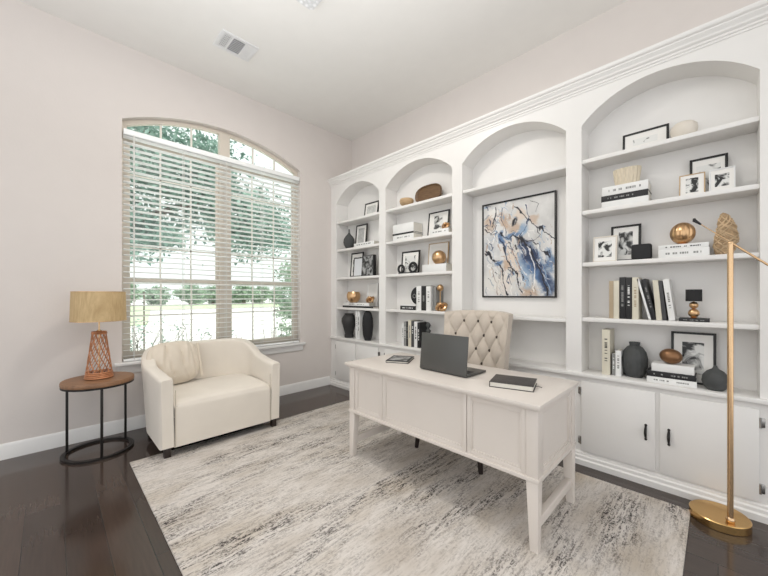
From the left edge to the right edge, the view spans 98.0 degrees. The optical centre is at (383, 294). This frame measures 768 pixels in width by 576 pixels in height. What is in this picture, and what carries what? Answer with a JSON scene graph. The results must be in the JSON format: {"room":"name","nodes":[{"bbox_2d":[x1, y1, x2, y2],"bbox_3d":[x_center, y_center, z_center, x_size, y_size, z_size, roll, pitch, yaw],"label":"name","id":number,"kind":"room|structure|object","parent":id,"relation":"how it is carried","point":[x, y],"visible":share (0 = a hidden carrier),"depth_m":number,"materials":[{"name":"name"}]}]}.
{"room":"home office","nodes":[
{"label":"home office","id":0,"kind":"room"},
{"bbox_2d":[0,0,351,443],"bbox_3d":[-2.629,-0.560,3.354,5.826,3.820,0.160,0,0,-45],"label":"wall","id":1,"kind":"structure","parent":0,"point":[67,89],"depth_m":3.08,"materials":[{"name":"paint"}]},
{"bbox_2d":[0,376,329,460],"bbox_3d":[-2.723,1.286,3.136,5.385,0.128,0.016,0,0,-45],"label":"baseboard","id":2,"kind":"structure","parent":1,"relation":"attached to","point":[9,450],"depth_m":3.08,"materials":[{"name":"paint"}]},
{"bbox_2d":[114,120,305,372],"bbox_3d":[-1.906,-0.599,4.018,2.103,2.748,0.175,0,0,-45],"label":"window","id":3,"kind":"structure","parent":1,"relation":"in","point":[224,138],"depth_m":4.00,"materials":[{"name":"beige plastic"}]},
{"bbox_2d":[123,128,298,361],"bbox_3d":[-1.896,-0.495,4.008,1.959,2.310,0.069,0,0,-45],"label":"window blind","id":4,"kind":"object","parent":3,"relation":"attached to","point":[132,135],"visible":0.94,"depth_m":3.85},
{"bbox_2d":[18,0,627,140],"bbox_3d":[-0.189,-2.545,1.021,5.976,0.150,6.911,0,0,-45],"label":"ceiling","id":5,"kind":"structure","parent":0,"point":[348,69],"depth_m":3.24,"materials":[{"name":"paint"}]},
{"bbox_2d":[213,29,258,61],"bbox_3d":[-1.467,-2.465,3.313,0.350,0.010,0.270,0,0,-45],"label":"ceiling vent","id":6,"kind":"object","parent":5,"relation":"in","point":[226,41],"visible":1,"depth_m":3.31,"materials":[{"name":"white metal"}]},
{"bbox_2d":[296,0,321,9],"bbox_3d":[-0.613,-2.438,2.555,0.410,0.063,0.410,0,0,-45],"label":"ceiling light","id":7,"kind":"object","parent":5,"relation":"attached to","point":[310,4],"visible":1,"depth_m":2.77,"materials":[{"name":"white metal"}]},
{"bbox_2d":[0,385,767,575],"bbox_3d":[-0.189,1.410,1.021,5.976,0.120,6.911,0,0,-45],"label":"floor","id":8,"kind":"structure","parent":0,"point":[57,518],"depth_m":2.00,"materials":[{"name":"brown wood"}]},
{"bbox_2d":[59,372,133,464],"bbox_3d":[-2.475,1.035,2.899,0.494,0.630,0.494,0,0,-45],"label":"side table","id":9,"kind":"object","parent":8,"relation":"on","point":[75,384],"visible":0.92,"depth_m":2.81,"materials":[{"name":"brown wood"}]},
{"bbox_2d":[69,291,126,379],"bbox_3d":[-2.474,0.343,2.901,0.386,0.746,0.386,0,0,-45],"label":"table lamp","id":10,"kind":"object","parent":9,"relation":"on","point":[85,306],"visible":1,"depth_m":2.81,"materials":[{"name":"beige fabric"}]},
{"bbox_2d":[130,400,689,575],"bbox_3d":[-0.064,1.344,2.376,2.370,0.012,3.210,0,0,-45],"label":"rug","id":11,"kind":"object","parent":8,"relation":"on","point":[290,497],"visible":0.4,"depth_m":2.06,"materials":[{"name":"carpet"}]},
{"bbox_2d":[141,338,279,458],"bbox_3d":[-1.741,0.923,3.364,1.108,0.853,0.880,0,0,-45],"label":"armchair","id":12,"kind":"object","parent":11,"relation":"on","point":[238,388],"visible":0.95,"depth_m":3.11,"materials":[{"name":"beige fabric"}]},
{"bbox_2d":[146,341,202,384],"bbox_3d":[-2.059,0.668,3.300,0.220,0.404,0.510,0,0,29],"label":"cushion","id":13,"kind":"object","parent":12,"relation":"on","point":[181,361],"visible":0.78,"depth_m":3.26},
{"bbox_2d":[345,352,579,554],"bbox_3d":[0.472,0.950,2.487,0.695,0.776,1.580,0,0,-45],"label":"desk","id":14,"kind":"object","parent":11,"relation":"on","point":[524,435],"visible":0.98,"depth_m":2.07,"materials":[{"name":"paint"}]},
{"bbox_2d":[386,355,413,363],"bbox_3d":[0.141,0.553,2.871,0.190,0.018,0.250,0,0,17],"label":"magazine","id":15,"kind":"object","parent":14,"relation":"on","point":[395,358],"visible":1,"depth_m":2.81,"materials":[{"name":"paper"}]},
{"bbox_2d":[389,356,410,360],"bbox_3d":[0.138,0.544,2.867,0.155,0.001,0.190,0,0,17],"label":"picture","id":16,"kind":"object","parent":15,"relation":"on","point":[394,358],"depth_m":2.86},
{"bbox_2d":[420,332,485,377],"bbox_3d":[0.505,0.423,2.479,0.259,0.277,0.410,0,0,-43],"label":"laptop","id":17,"kind":"object","parent":14,"relation":"on","point":[448,354],"visible":1,"depth_m":2.38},
{"bbox_2d":[489,374,541,391],"bbox_3d":[0.822,0.545,2.070,0.286,0.034,0.215,0,0,29],"label":"notebook","id":18,"kind":"object","parent":14,"relation":"on","point":[518,383],"visible":1,"depth_m":2.03,"materials":[{"name":"black leather"}]},
{"bbox_2d":[415,310,512,474],"bbox_3d":[0.720,0.743,2.941,0.665,1.194,0.678,0,0,45],"label":"desk chair","id":19,"kind":"object","parent":11,"relation":"on","point":[488,332],"visible":0.52,"depth_m":3.01,"materials":[{"name":"fabric"}]},
{"bbox_2d":[327,0,767,524],"bbox_3d":[0.916,-0.189,3.588,0.479,3.078,4.519,0,0,-45],"label":"bookcase","id":20,"kind":"object","parent":8,"relation":"on","point":[566,137],"visible":0.54,"depth_m":2.56,"materials":[{"name":"paint"}]},
{"bbox_2d":[342,313,354,337],"bbox_3d":[-0.511,0.445,4.888,0.220,0.350,0.220,0,0,45],"label":"vase","id":21,"kind":"object","parent":20,"relation":"on","point":[348,320],"visible":0.94,"depth_m":4.82,"materials":[{"name":"grey ceramic"}]},
{"bbox_2d":[343,229,354,247],"bbox_3d":[-0.511,-0.818,4.888,0.166,0.285,0.166,0,0,45],"label":"bottle vase","id":22,"kind":"object","parent":20,"relation":"on","point":[349,241],"visible":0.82,"depth_m":4.83,"materials":[{"name":"ceramic"}]},
{"bbox_2d":[350,252,363,276],"bbox_3d":[-0.380,-0.439,4.866,0.270,0.359,0.085,0,0,45],"label":"picture frame","id":23,"kind":"object","parent":20,"relation":"on","point":[358,254],"visible":0.53,"depth_m":4.91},
{"bbox_2d":[353,257,361,276],"bbox_3d":[-0.354,-0.397,4.770,0.196,0.275,0.075,0,0,45],"label":"picture frame","id":24,"kind":"object","parent":20,"relation":"on","point":[357,269],"visible":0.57,"depth_m":4.76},
{"bbox_2d":[343,305,378,307],"bbox_3d":[-0.339,0.167,4.730,0.654,0.026,0.110,0,0,45],"label":"book","id":25,"kind":"object","parent":20,"relation":"on","point":[343,305],"visible":0.91,"depth_m":4.62,"materials":[{"name":"paper"}]},
{"bbox_2d":[344,302,373,305],"bbox_3d":[-0.363,0.131,4.754,0.554,0.045,0.100,0,0,45],"label":"book","id":26,"kind":"object","parent":25,"relation":"on","point":[345,303],"visible":1,"depth_m":4.68,"materials":[{"name":"paper"}]},
{"bbox_2d":[347,292,360,302],"bbox_3d":[-0.436,0.031,4.799,0.200,0.155,0.200,0,0,45],"label":"bowl","id":27,"kind":"object","parent":26,"relation":"on","point":[352,297],"visible":1,"depth_m":4.72,"materials":[{"name":"gold metal"}]},
{"bbox_2d":[358,311,364,338],"bbox_3d":[-0.296,0.422,4.734,0.042,0.395,0.167,0,0,45],"label":"book","id":28,"kind":"object","parent":20,"relation":"on","point":[360,313],"visible":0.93,"depth_m":4.68,"materials":[{"name":"paper"}]},
{"bbox_2d":[355,223,367,243],"bbox_3d":[-0.316,-0.846,4.825,0.240,0.344,0.076,0,0,45],"label":"picture frame","id":29,"kind":"object","parent":20,"relation":"on","point":[361,230],"visible":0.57,"depth_m":4.81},
{"bbox_2d":[358,228,364,242],"bbox_3d":[-0.330,-0.846,4.811,0.130,0.233,0.021,0,0,45],"label":"photograph","id":30,"kind":"object","parent":29,"relation":"attached to","point":[361,231],"depth_m":4.81},
{"bbox_2d":[362,311,372,340],"bbox_3d":[-0.223,0.420,4.564,0.170,0.400,0.136,0,0,45],"label":"vase","id":31,"kind":"object","parent":20,"relation":"on","point":[367,320],"visible":1,"depth_m":4.51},
{"bbox_2d":[362,254,375,275],"bbox_3d":[-0.205,-0.403,4.582,0.231,0.285,0.051,0,0,45],"label":"picture frame","id":32,"kind":"object","parent":20,"relation":"on","point":[368,261],"visible":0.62,"depth_m":4.54,"materials":[{"name":"paper"}]},
{"bbox_2d":[364,200,378,214],"bbox_3d":[-0.162,-1.187,4.640,0.280,0.206,0.073,0,0,45],"label":"picture frame","id":33,"kind":"object","parent":20,"relation":"on","point":[372,207],"visible":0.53,"depth_m":4.62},
{"bbox_2d":[367,283,378,305],"bbox_3d":[-0.153,0.009,4.668,0.211,0.344,0.066,0,0,45],"label":"picture frame","id":34,"kind":"object","parent":20,"relation":"on","point":[372,290],"visible":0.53,"depth_m":4.64,"materials":[{"name":"white metal"}]},
{"bbox_2d":[397,262,417,273],"bbox_3d":[0.283,-0.329,4.045,0.318,0.138,0.030,0,0,45],"label":"ring ornament","id":35,"kind":"object","parent":20,"relation":"on","point":[411,263],"visible":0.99,"depth_m":4.01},
{"bbox_2d":[393,233,422,240],"bbox_3d":[0.292,-0.708,4.143,0.337,0.066,0.172,0,0,45],"label":"book","id":36,"kind":"object","parent":20,"relation":"on","point":[409,235],"visible":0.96,"depth_m":4.05,"materials":[{"name":"paper"}]},
{"bbox_2d":[393,231,421,235],"bbox_3d":[0.289,-0.752,4.144,0.342,0.020,0.174,0,0,45],"label":"book","id":37,"kind":"object","parent":36,"relation":"on","point":[409,231],"visible":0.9,"depth_m":4.05,"materials":[{"name":"paper"}]},
{"bbox_2d":[393,222,422,233],"bbox_3d":[0.292,-0.817,4.143,0.337,0.110,0.172,0,0,45],"label":"box","id":38,"kind":"object","parent":37,"relation":"on","point":[411,226],"visible":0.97,"depth_m":4.05,"materials":[{"name":"paper"}]},
{"bbox_2d":[401,250,420,272],"bbox_3d":[0.338,-0.400,4.107,0.287,0.281,0.076,0,0,45],"label":"picture frame","id":39,"kind":"object","parent":20,"relation":"on","point":[408,257],"visible":0.62,"depth_m":4.09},
{"bbox_2d":[405,255,415,268],"bbox_3d":[0.323,-0.400,4.091,0.167,0.161,0.015,0,0,45],"label":"photograph","id":40,"kind":"object","parent":39,"relation":"attached to","point":[408,258],"depth_m":4.10},
{"bbox_2d":[416,286,420,309],"bbox_3d":[0.466,0.037,3.972,0.071,0.285,0.167,0,0,45],"label":"book","id":41,"kind":"object","parent":20,"relation":"on","point":[418,288],"visible":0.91,"depth_m":3.92,"materials":[{"name":"paper"}]},
{"bbox_2d":[417,322,426,347],"bbox_3d":[0.464,0.472,3.974,0.037,0.295,0.167,0,0,45],"label":"book","id":42,"kind":"object","parent":20,"relation":"on","point":[421,326],"visible":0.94,"depth_m":3.93,"materials":[{"name":"paper"}]},
{"bbox_2d":[421,286,425,310],"bbox_3d":[0.516,0.037,3.922,0.065,0.285,0.167,0,0,45],"label":"book","id":43,"kind":"object","parent":20,"relation":"on","point":[423,288],"visible":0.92,"depth_m":3.86,"materials":[{"name":"paper"}]},
{"bbox_2d":[415,183,441,201],"bbox_3d":[0.526,-1.189,3.920,0.380,0.208,0.077,0,0,45],"label":"oval dish","id":44,"kind":"object","parent":20,"relation":"on","point":[433,190],"visible":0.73,"depth_m":3.92,"materials":[{"name":"brown wood"}]},
{"bbox_2d":[426,286,436,310],"bbox_3d":[0.566,0.040,3.873,0.065,0.280,0.167,0,0,45],"label":"book","id":45,"kind":"object","parent":20,"relation":"on","point":[429,289],"visible":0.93,"depth_m":3.81,"materials":[{"name":"paper"}]},
{"bbox_2d":[422,263,451,271],"bbox_3d":[0.605,-0.303,3.776,0.329,0.085,0.135,0,0,45],"label":"book","id":46,"kind":"object","parent":20,"relation":"on","point":[443,266],"visible":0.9,"depth_m":3.69,"materials":[{"name":"paper"}]},
{"bbox_2d":[432,250,445,263],"bbox_3d":[0.618,-0.423,3.755,0.158,0.155,0.158,0,0,45],"label":"globe","id":47,"kind":"object","parent":46,"relation":"on","point":[438,257],"visible":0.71,"depth_m":3.70},
{"bbox_2d":[433,287,442,310],"bbox_3d":[0.625,0.045,3.832,0.035,0.270,0.142,0,0,45],"label":"book","id":48,"kind":"object","parent":20,"relation":"on","point":[436,294],"visible":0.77,"depth_m":3.79,"materials":[{"name":"paper"}]},
{"bbox_2d":[427,209,449,235],"bbox_3d":[0.635,-0.825,3.884,0.292,0.302,0.061,0,0,45],"label":"picture frame","id":49,"kind":"object","parent":20,"relation":"on","point":[436,219],"visible":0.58,"depth_m":3.89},
{"bbox_2d":[434,215,442,229],"bbox_3d":[0.629,-0.825,3.878,0.120,0.199,0.025,0,0,45],"label":"photograph","id":50,"kind":"object","parent":49,"relation":"attached to","point":[438,219],"depth_m":3.88},
{"bbox_2d":[428,241,448,264],"bbox_3d":[0.633,-0.435,3.893,0.281,0.351,0.051,0,0,45],"label":"picture frame","id":51,"kind":"object","parent":20,"relation":"on","point":[443,246],"visible":0.5,"depth_m":3.90,"materials":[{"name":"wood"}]},
{"bbox_2d":[431,245,445,263],"bbox_3d":[0.629,-0.435,3.888,0.205,0.274,0.025,0,0,45],"label":"photograph","id":52,"kind":"object","parent":51,"relation":"attached to","point":[434,248],"depth_m":3.91},
{"bbox_2d":[430,227,451,234],"bbox_3d":[0.647,-0.703,3.733,0.248,0.055,0.105,0,0,45],"label":"book","id":53,"kind":"object","parent":20,"relation":"on","point":[443,230],"visible":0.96,"depth_m":3.68,"materials":[{"name":"paper"}]},
{"bbox_2d":[435,284,447,310],"bbox_3d":[0.640,0.031,3.702,0.145,0.298,0.119,0,0,45],"label":"ornament","id":54,"kind":"object","parent":20,"relation":"on","point":[440,306],"visible":0.99,"depth_m":3.69,"materials":[{"name":"gold metal"}]},
{"bbox_2d":[482,190,556,297],"bbox_3d":[1.293,-0.458,3.253,0.724,0.965,0.028,0,0,45],"label":"painting","id":55,"kind":"object","parent":20,"relation":"attached to","point":[519,235],"visible":1,"depth_m":3.22,"materials":[{"name":"paint"}]},
{"bbox_2d":[330,336,767,404],"bbox_3d":[0.844,0.635,3.551,0.245,0.030,4.469,0,0,-45],"label":"countertop","id":56,"kind":"structure","parent":20,"relation":"on","point":[750,396],"depth_m":2.54,"materials":[{"name":"paint"}]},
{"bbox_2d":[593,235,617,261],"bbox_3d":[1.759,-0.362,2.653,0.162,0.206,0.069,0,0,45],"label":"picture frame","id":57,"kind":"object","parent":20,"relation":"on","point":[605,247],"visible":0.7,"depth_m":2.64,"materials":[{"name":"white paper"}]},
{"bbox_2d":[598,241,611,256],"bbox_3d":[1.745,-0.362,2.639,0.092,0.126,0.014,0,0,45],"label":"photograph","id":58,"kind":"object","parent":57,"relation":"attached to","point":[604,247],"depth_m":2.64},
{"bbox_2d":[602,328,613,374],"bbox_3d":[1.785,0.445,2.657,0.051,0.350,0.162,0,0,45],"label":"book","id":59,"kind":"object","parent":20,"relation":"on","point":[607,334],"visible":0.99,"depth_m":2.60,"materials":[{"name":"paper"}]},
{"bbox_2d":[609,281,613,317],"bbox_3d":[1.808,0.036,2.630,0.028,0.288,0.167,0,0,45],"label":"book","id":60,"kind":"object","parent":20,"relation":"on","point":[611,283],"visible":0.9,"depth_m":2.57,"materials":[{"name":"paper"}]},
{"bbox_2d":[614,281,618,318],"bbox_3d":[1.831,0.035,2.607,0.036,0.290,0.167,0,0,45],"label":"book","id":61,"kind":"object","parent":20,"relation":"on","point":[616,283],"visible":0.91,"depth_m":2.55,"materials":[{"name":"paper"}]},
{"bbox_2d":[615,348,624,375],"bbox_3d":[1.839,0.522,2.602,0.035,0.195,0.140,0,0,45],"label":"book","id":62,"kind":"object","parent":20,"relation":"on","point":[619,371],"visible":0.99,"depth_m":2.56,"materials":[{"name":"paper"}]},
{"bbox_2d":[619,277,625,318],"bbox_3d":[1.858,0.022,2.580,0.038,0.315,0.167,0,0,45],"label":"book","id":63,"kind":"object","parent":20,"relation":"on","point":[622,280],"visible":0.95,"depth_m":2.52,"materials":[{"name":"paper"}]},
{"bbox_2d":[611,223,640,260],"bbox_3d":[1.892,-0.401,2.610,0.192,0.284,0.076,0,0,45],"label":"picture frame","id":64,"kind":"object","parent":20,"relation":"on","point":[628,235],"visible":0.53,"depth_m":2.59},
{"bbox_2d":[618,231,632,254],"bbox_3d":[1.876,-0.402,2.594,0.090,0.182,0.016,0,0,45],"label":"photograph","id":65,"kind":"object","parent":64,"relation":"attached to","point":[625,238],"depth_m":2.60},
{"bbox_2d":[602,195,651,207],"bbox_3d":[1.863,-0.698,2.565,0.288,0.045,0.182,0,0,45],"label":"book","id":66,"kind":"object","parent":20,"relation":"on","point":[645,197],"visible":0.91,"depth_m":2.49,"materials":[{"name":"paper"}]},
{"bbox_2d":[601,189,651,202],"bbox_3d":[1.861,-0.743,2.567,0.290,0.045,0.182,0,0,45],"label":"book","id":67,"kind":"object","parent":66,"relation":"on","point":[643,192],"visible":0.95,"depth_m":2.50,"materials":[{"name":"paper"}]},
{"bbox_2d":[602,179,651,196],"bbox_3d":[1.864,-0.800,2.566,0.284,0.068,0.180,0,0,45],"label":"book","id":68,"kind":"object","parent":67,"relation":"on","point":[643,184],"visible":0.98,"depth_m":2.49,"materials":[{"name":"paper"}]},
{"bbox_2d":[613,165,641,184],"bbox_3d":[1.853,-0.899,2.546,0.178,0.128,0.099,0,0,45],"label":"ribbed vase","id":69,"kind":"object","parent":68,"relation":"on","point":[628,174],"visible":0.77,"depth_m":2.51,"materials":[{"name":"ceramic"}]},
{"bbox_2d":[626,277,631,318],"bbox_3d":[1.886,0.024,2.553,0.036,0.312,0.167,0,0,45],"label":"book","id":70,"kind":"object","parent":20,"relation":"on","point":[628,279],"visible":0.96,"depth_m":2.49,"materials":[{"name":"paper"}]},
{"bbox_2d":[622,341,647,377],"bbox_3d":[1.907,0.489,2.541,0.162,0.262,0.162,0,0,45],"label":"vase","id":71,"kind":"object","parent":20,"relation":"on","point":[634,357],"visible":0.99,"depth_m":2.49,"materials":[{"name":"ceramic"}]},
{"bbox_2d":[632,277,641,318],"bbox_3d":[1.914,0.025,2.525,0.038,0.310,0.167,0,0,45],"label":"book","id":72,"kind":"object","parent":20,"relation":"on","point":[636,294],"visible":1,"depth_m":2.47,"materials":[{"name":"paper"}]},
{"bbox_2d":[631,243,651,259],"bbox_3d":[1.903,-0.318,2.467,0.120,0.115,0.060,0,0,45],"label":"box","id":73,"kind":"object","parent":20,"relation":"on","point":[638,251],"visible":0.93,"depth_m":2.44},
{"bbox_2d":[637,279,651,319],"bbox_3d":[1.949,0.030,2.489,0.085,0.300,0.167,0,0,45],"label":"book","id":74,"kind":"object","parent":20,"relation":"on","point":[640,285],"visible":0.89,"depth_m":2.44,"materials":[{"name":"paper"}]},
{"bbox_2d":[623,123,668,149],"bbox_3d":[1.975,-1.164,2.524,0.277,0.160,0.062,0,0,45],"label":"picture frame","id":75,"kind":"object","parent":20,"relation":"on","point":[661,132],"visible":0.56,"depth_m":2.50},
{"bbox_2d":[633,134,657,145],"bbox_3d":[1.960,-1.164,2.509,0.147,0.049,0.005,0,0,45],"label":"photograph","id":76,"kind":"object","parent":75,"relation":"attached to","point":[643,139],"depth_m":2.51},
{"bbox_2d":[641,279,655,319],"bbox_3d":[1.969,0.030,2.469,0.088,0.299,0.167,0,0,45],"label":"book","id":77,"kind":"object","parent":20,"relation":"on","point":[645,282],"visible":0.98,"depth_m":2.42,"materials":[{"name":"paper"}]},
{"bbox_2d":[652,280,662,319],"bbox_3d":[2.003,0.036,2.436,0.054,0.287,0.167,0,0,45],"label":"book","id":78,"kind":"object","parent":20,"relation":"on","point":[655,282],"visible":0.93,"depth_m":2.38,"materials":[{"name":"paper"}]},
{"bbox_2d":[658,281,668,319],"bbox_3d":[2.022,0.039,2.416,0.048,0.281,0.167,0,0,45],"label":"book","id":79,"kind":"object","parent":20,"relation":"on","point":[660,283],"visible":0.96,"depth_m":2.36,"materials":[{"name":"paper"}]},
{"bbox_2d":[663,279,676,320],"bbox_3d":[2.047,0.034,2.391,0.068,0.292,0.167,0,0,45],"label":"book","id":80,"kind":"object","parent":20,"relation":"on","point":[667,284],"visible":1,"depth_m":2.33,"materials":[{"name":"paper"}]},
{"bbox_2d":[647,376,697,387],"bbox_3d":[2.029,0.600,2.355,0.264,0.040,0.130,0,0,45],"label":"book","id":81,"kind":"object","parent":20,"relation":"on","point":[691,384],"visible":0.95,"depth_m":2.30,"materials":[{"name":"paper"}]},
{"bbox_2d":[647,367,696,381],"bbox_3d":[2.028,0.559,2.359,0.260,0.040,0.130,0,0,45],"label":"book","id":82,"kind":"object","parent":81,"relation":"on","point":[650,372],"visible":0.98,"depth_m":2.31,"materials":[{"name":"paper"}]},
{"bbox_2d":[652,360,694,375],"bbox_3d":[2.034,0.511,2.350,0.224,0.055,0.120,0,0,45],"label":"book","id":83,"kind":"object","parent":82,"relation":"on","point":[679,368],"visible":0.99,"depth_m":2.31,"materials":[{"name":"paper"}]},
{"bbox_2d":[659,349,682,363],"bbox_3d":[2.015,0.430,2.346,0.125,0.106,0.102,0,0,45],"label":"bronze stone","id":84,"kind":"object","parent":83,"relation":"on","point":[671,356],"visible":1,"depth_m":2.32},
{"bbox_2d":[658,247,709,257],"bbox_3d":[2.096,-0.288,2.335,0.260,0.055,0.177,0,0,45],"label":"book","id":85,"kind":"object","parent":20,"relation":"on","point":[699,251],"visible":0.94,"depth_m":2.27,"materials":[{"name":"paper"}]},
{"bbox_2d":[658,242,708,249],"bbox_3d":[2.096,-0.332,2.337,0.256,0.033,0.175,0,0,45],"label":"book","id":86,"kind":"object","parent":85,"relation":"on","point":[700,244],"visible":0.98,"depth_m":2.27,"materials":[{"name":"paper"}]},
{"bbox_2d":[670,222,695,243],"bbox_3d":[2.069,-0.425,2.315,0.135,0.153,0.138,0,0,45],"label":"pumpkin","id":87,"kind":"object","parent":86,"relation":"on","point":[681,233],"visible":0.98,"depth_m":2.28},
{"bbox_2d":[670,120,697,137],"bbox_3d":[2.081,-1.144,2.317,0.147,0.117,0.140,0,0,45],"label":"dome","id":88,"kind":"object","parent":20,"relation":"on","point":[687,126],"visible":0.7,"depth_m":2.27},
{"bbox_2d":[679,172,704,195],"bbox_3d":[2.125,-0.753,2.304,0.132,0.158,0.063,0,0,45],"label":"picture frame","id":89,"kind":"object","parent":20,"relation":"on","point":[694,183],"visible":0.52,"depth_m":2.29,"materials":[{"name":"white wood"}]},
{"bbox_2d":[686,177,697,192],"bbox_3d":[2.111,-0.753,2.290,0.064,0.101,0.011,0,0,45],"label":"photograph","id":90,"kind":"object","parent":89,"relation":"attached to","point":[691,182],"depth_m":2.29},
{"bbox_2d":[671,331,715,384],"bbox_3d":[2.174,0.442,2.349,0.233,0.358,0.056,0,0,45],"label":"picture frame","id":91,"kind":"object","parent":20,"relation":"on","point":[697,349],"visible":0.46,"depth_m":2.33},
{"bbox_2d":[682,342,703,374],"bbox_3d":[2.165,0.441,2.341,0.113,0.218,0.016,0,0,45],"label":"photograph","id":92,"kind":"object","parent":91,"relation":"attached to","point":[692,352],"depth_m":2.33},
{"bbox_2d":[679,317,709,321],"bbox_3d":[2.125,0.169,2.287,0.153,0.022,0.130,0,0,45],"label":"book","id":93,"kind":"object","parent":20,"relation":"on","point":[688,319],"visible":1,"depth_m":2.24,"materials":[{"name":"paper"}]},
{"bbox_2d":[685,289,701,317],"bbox_3d":[2.103,0.060,2.267,0.084,0.195,0.084,0,0,45],"label":"lamp","id":94,"kind":"object","parent":93,"relation":"on","point":[693,295],"visible":0.98,"depth_m":2.25,"materials":[{"name":"gold metal"}]},
{"bbox_2d":[690,153,727,191],"bbox_3d":[2.227,-0.810,2.293,0.189,0.272,0.061,0,0,45],"label":"picture frame","id":95,"kind":"object","parent":20,"relation":"on","point":[705,164],"visible":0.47,"depth_m":2.28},
{"bbox_2d":[696,162,720,187],"bbox_3d":[2.214,-0.811,2.280,0.119,0.162,0.012,0,0,45],"label":"photograph","id":96,"kind":"object","parent":95,"relation":"attached to","point":[705,167],"depth_m":2.29},
{"bbox_2d":[701,365,726,390],"bbox_3d":[2.166,0.541,2.183,0.134,0.158,0.128,0,0,45],"label":"round vase","id":97,"kind":"object","parent":20,"relation":"on","point":[715,379],"visible":0.99,"depth_m":2.15,"materials":[{"name":"ceramic"}]},
{"bbox_2d":[709,165,735,190],"bbox_3d":[2.228,-0.754,2.201,0.123,0.160,0.064,0,0,45],"label":"picture frame","id":98,"kind":"object","parent":20,"relation":"on","point":[721,178],"visible":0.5,"depth_m":2.19,"materials":[{"name":"white metal"}]},
{"bbox_2d":[715,173,728,186],"bbox_3d":[2.214,-0.754,2.187,0.067,0.083,0.009,0,0,45],"label":"photograph","id":99,"kind":"object","parent":98,"relation":"attached to","point":[721,179],"depth_m":2.19},
{"bbox_2d":[712,213,739,254],"bbox_3d":[2.231,-0.400,2.180,0.063,0.280,0.126,0,0,-41],"label":"sculpture","id":100,"kind":"object","parent":20,"relation":"on","point":[726,228],"visible":0.91,"depth_m":2.17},
{"bbox_2d":[689,218,767,535],"bbox_3d":[2.197,0.443,1.797,0.279,1.814,0.824,0,0,-45],"label":"floor lamp","id":101,"kind":"object","parent":8,"relation":"on","point":[719,517],"visible":1,"depth_m":1.91,"materials":[{"name":"gold metal"}]},
{"bbox_2d":[352,0,759,168],"bbox_3d":[1.871,-0.560,3.080,0.150,3.820,6.911,0,0,-45],"label":"wall","id":102,"kind":"structure","parent":0,"point":[632,26],"depth_m":3.22,"materials":[{"name":"paint"}]},
{"label":"outside","id":103,"kind":"structure","parent":0,"visible":0},
{"bbox_2d":[130,310,150,325],"bbox_3d":[-35.214,1.670,12.586,48.000,0.060,22.400,0,0,-45],"label":"lawn","id":104,"kind":"structure","parent":103,"point":[136,312],"depth_m":23.83,"materials":[{"name":"green plant"}]},
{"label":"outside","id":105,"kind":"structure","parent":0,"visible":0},
{"bbox_2d":[130,299,290,350],"bbox_3d":[-40.429,1.800,61.642,150.000,0.200,135.649,0,0,-45],"label":"street","id":106,"kind":"structure","parent":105,"point":[264,315],"depth_m":19.25,"materials":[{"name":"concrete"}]},
{"bbox_2d":[130,282,147,304],"bbox_3d":[-38.309,-0.076,49.389,5.701,4.028,5.446,0,0,-45],"label":"tree","id":107,"kind":"object","parent":106,"relation":"on","point":[137,291],"visible":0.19,"depth_m":49.55,"materials":[{"name":"green plant"}]},
{"bbox_2d":[141,285,173,305],"bbox_3d":[-36.521,0.121,53.671,4.841,3.581,5.068,0,0,-29],"label":"tree","id":108,"kind":"object","parent":106,"relation":"on","point":[154,302],"visible":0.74,"depth_m":52.93,"materials":[{"name":"green plant"}]},
{"bbox_2d":[130,316,236,350],"bbox_3d":[-3.257,0.990,4.369,2.179,1.434,1.875,0,0,-45],"label":"bare shrub","id":109,"kind":"object","parent":106,"relation":"on","point":[208,334],"visible":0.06,"depth_m":4.34,"materials":[{"name":"green plant"}]},
{"bbox_2d":[169,285,211,303],"bbox_3d":[-31.337,-0.142,54.714,5.912,4.178,5.648,0,0,-14],"label":"tree","id":110,"kind":"object","parent":106,"relation":"on","point":[184,286],"visible":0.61,"depth_m":53.70,"materials":[{"name":"green plant"}]},
{"bbox_2d":[127,126,290,266],"bbox_3d":[-6.418,-1.984,8.621,6.065,7.401,10.026,0,0,38],"label":"tree","id":111,"kind":"object","parent":106,"relation":"on","point":[205,145],"visible":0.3,"depth_m":8.97,"materials":[{"name":"green plant"}]},
{"bbox_2d":[203,285,215,304],"bbox_3d":[-30.105,0.056,59.218,5.042,3.730,5.279,0,0,2],"label":"tree","id":112,"kind":"object","parent":106,"relation":"on","point":[213,302],"visible":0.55,"depth_m":58.37,"materials":[{"name":"green plant"}]},
{"bbox_2d":[232,286,260,302],"bbox_3d":[-25.371,-0.208,59.846,6.123,4.327,5.849,0,0,17],"label":"tree","id":113,"kind":"object","parent":106,"relation":"on","point":[238,298],"visible":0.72,"depth_m":58.72,"materials":[{"name":"green plant"}]},
{"bbox_2d":[249,286,271,302],"bbox_3d":[-23.765,-0.010,63.854,5.244,3.879,5.490,0,0,33],"label":"tree","id":114,"kind":"object","parent":106,"relation":"on","point":[258,287],"visible":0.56,"depth_m":63.15,"materials":[{"name":"green plant"}]},
{"bbox_2d":[263,321,290,336],"bbox_3d":[-1.831,1.081,5.921,0.693,1.245,0.855,0,0,0],"label":"shrub","id":115,"kind":"object","parent":106,"relation":"on","point":[280,325],"visible":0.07,"depth_m":5.95,"materials":[{"name":"green plant"}]},
{"bbox_2d":[267,260,290,334],"bbox_3d":[-2.564,0.330,9.529,1.478,2.740,1.558,0,0,-45],"label":"tree","id":116,"kind":"object","parent":106,"relation":"on","point":[287,314],"visible":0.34,"depth_m":9.35,"materials":[{"name":"green plant"}]},
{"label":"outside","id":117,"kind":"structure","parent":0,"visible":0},
{"bbox_2d":[130,304,287,309],"bbox_3d":[-16.263,1.670,58.690,100.000,0.060,14.000,0,0,-45],"label":"verge","id":118,"kind":"structure","parent":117,"point":[233,305],"depth_m":47.63,"materials":[{"name":"green plant"}]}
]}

